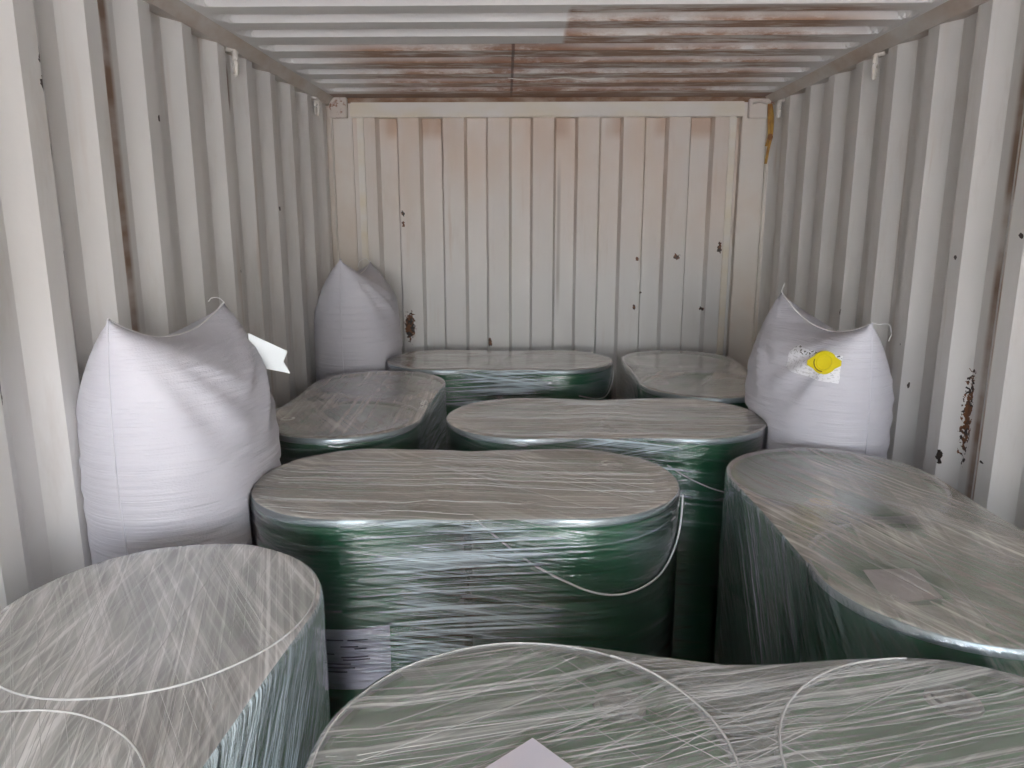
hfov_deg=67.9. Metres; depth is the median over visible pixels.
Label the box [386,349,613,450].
film
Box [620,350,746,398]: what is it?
film
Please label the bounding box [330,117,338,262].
rod
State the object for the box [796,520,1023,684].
drum
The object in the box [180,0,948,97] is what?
ceiling
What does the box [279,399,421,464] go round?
drum
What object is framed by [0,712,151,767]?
drum
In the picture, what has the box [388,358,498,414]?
drum
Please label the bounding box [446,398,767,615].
film
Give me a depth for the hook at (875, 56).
2.76 m
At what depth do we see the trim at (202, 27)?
2.67 m
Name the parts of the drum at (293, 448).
drum lid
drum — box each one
[0,545,327,767]
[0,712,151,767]
[254,453,466,718]
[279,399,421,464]
[307,644,737,767]
[322,371,443,449]
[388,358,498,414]
[450,399,604,646]
[468,450,677,676]
[500,356,611,451]
[606,406,765,690]
[626,351,710,371]
[642,371,747,408]
[714,448,951,767]
[773,660,1023,767]
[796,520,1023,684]
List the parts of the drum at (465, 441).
drum lid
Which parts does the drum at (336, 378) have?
drum lid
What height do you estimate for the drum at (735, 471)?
0.900 m
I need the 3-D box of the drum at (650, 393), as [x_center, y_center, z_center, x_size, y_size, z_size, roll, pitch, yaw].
[0.821,0.439,3.324,0.561,0.900,0.561,6,13,25]
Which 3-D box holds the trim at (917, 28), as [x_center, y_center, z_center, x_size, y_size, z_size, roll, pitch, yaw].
[1.310,-0.699,0.311,0.125,0.040,7.600,0,12,1]
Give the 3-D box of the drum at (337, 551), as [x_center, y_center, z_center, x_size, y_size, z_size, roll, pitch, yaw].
[-0.404,0.698,2.124,0.561,0.900,0.562,-6,13,-25]
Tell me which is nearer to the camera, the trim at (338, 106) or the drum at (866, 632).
the drum at (866, 632)
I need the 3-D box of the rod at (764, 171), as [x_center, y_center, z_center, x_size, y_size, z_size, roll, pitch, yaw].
[1.355,-0.412,4.232,0.012,2.180,0.012,0,12,1]
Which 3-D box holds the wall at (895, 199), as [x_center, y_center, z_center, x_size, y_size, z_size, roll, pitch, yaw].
[1.311,0.364,0.566,0.036,2.210,7.650,0,12,1]
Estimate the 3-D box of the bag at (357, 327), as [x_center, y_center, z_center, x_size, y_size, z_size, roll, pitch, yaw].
[-0.775,0.057,3.897,0.429,1.404,0.454,0,12,1]
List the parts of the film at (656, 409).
cord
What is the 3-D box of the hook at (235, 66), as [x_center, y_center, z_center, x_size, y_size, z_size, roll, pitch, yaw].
[-1.002,-1.155,2.727,0.046,0.093,0.075,-6,14,-27]
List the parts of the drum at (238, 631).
drum lid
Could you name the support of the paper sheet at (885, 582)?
on the drum at (866, 632)
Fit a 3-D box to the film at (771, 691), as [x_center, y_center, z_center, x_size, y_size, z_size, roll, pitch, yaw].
[0.315,0.925,1.050,1.168,0.906,0.603,0,12,1]
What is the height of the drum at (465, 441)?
0.900 m
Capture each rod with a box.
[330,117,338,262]
[751,127,767,351]
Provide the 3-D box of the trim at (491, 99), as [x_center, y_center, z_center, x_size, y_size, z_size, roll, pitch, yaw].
[0.196,-1.513,4.063,2.320,0.028,0.072,0,12,1]
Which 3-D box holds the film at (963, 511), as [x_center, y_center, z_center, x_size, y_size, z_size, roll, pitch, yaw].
[0.871,0.750,1.864,0.588,0.904,1.130,0,12,1]
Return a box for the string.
[508,77,604,80]
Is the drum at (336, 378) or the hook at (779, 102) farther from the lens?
the hook at (779, 102)
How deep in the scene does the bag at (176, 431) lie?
1.76 m
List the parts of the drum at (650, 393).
drum lid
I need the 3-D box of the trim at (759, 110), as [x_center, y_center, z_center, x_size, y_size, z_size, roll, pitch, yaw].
[1.305,-1.452,4.006,0.118,0.096,0.040,0,12,1]
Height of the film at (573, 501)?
0.905 m
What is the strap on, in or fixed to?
hanging from the wall at (603, 236)
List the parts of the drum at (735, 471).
drum lid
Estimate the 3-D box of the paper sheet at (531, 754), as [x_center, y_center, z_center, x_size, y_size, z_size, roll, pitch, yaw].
[0.013,0.492,0.915,0.156,0.005,0.132,-11,16,-40]
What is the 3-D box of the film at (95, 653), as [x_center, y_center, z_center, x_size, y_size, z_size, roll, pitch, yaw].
[-0.656,0.896,1.178,0.569,0.906,1.132,1,12,6]
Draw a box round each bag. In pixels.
[75,297,289,564]
[314,258,401,381]
[745,283,894,458]
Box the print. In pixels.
[326,639,369,672]
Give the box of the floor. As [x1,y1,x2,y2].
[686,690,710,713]
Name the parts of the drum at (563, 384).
drum lid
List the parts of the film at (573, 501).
cord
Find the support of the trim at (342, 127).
attached to the wall at (603, 236)
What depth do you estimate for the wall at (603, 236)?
4.21 m
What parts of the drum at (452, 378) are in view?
drum lid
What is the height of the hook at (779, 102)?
0.093 m
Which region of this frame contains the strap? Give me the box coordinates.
[753,100,774,163]
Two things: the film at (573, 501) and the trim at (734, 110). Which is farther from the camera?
the trim at (734, 110)
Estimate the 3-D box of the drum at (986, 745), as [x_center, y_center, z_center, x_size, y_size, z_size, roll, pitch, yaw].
[0.615,0.934,1.027,0.561,0.900,0.561,2,12,11]
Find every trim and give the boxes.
[143,0,333,105]
[326,104,358,270]
[329,97,347,118]
[347,97,765,103]
[350,101,744,354]
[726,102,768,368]
[747,98,770,118]
[765,0,989,102]
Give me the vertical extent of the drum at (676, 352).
0.900 m
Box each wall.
[0,0,332,609]
[352,117,739,398]
[756,0,1023,533]
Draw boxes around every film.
[0,544,330,767]
[249,449,683,678]
[276,370,446,457]
[305,642,1023,767]
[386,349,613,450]
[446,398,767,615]
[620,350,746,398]
[710,447,1023,767]
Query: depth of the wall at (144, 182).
2.01 m
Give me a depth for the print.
1.83 m
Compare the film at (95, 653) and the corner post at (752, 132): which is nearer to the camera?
the film at (95, 653)
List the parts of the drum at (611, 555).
drum lid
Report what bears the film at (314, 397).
attached to the drum at (336, 378)
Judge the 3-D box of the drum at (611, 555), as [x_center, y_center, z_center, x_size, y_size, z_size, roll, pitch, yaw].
[0.162,0.697,2.127,0.561,0.900,0.561,9,15,36]
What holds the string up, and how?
hanging from the ceiling
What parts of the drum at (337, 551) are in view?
drum lid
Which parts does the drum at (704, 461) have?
drum lid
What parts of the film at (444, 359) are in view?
film cord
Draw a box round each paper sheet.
[485,738,572,767]
[863,568,942,601]

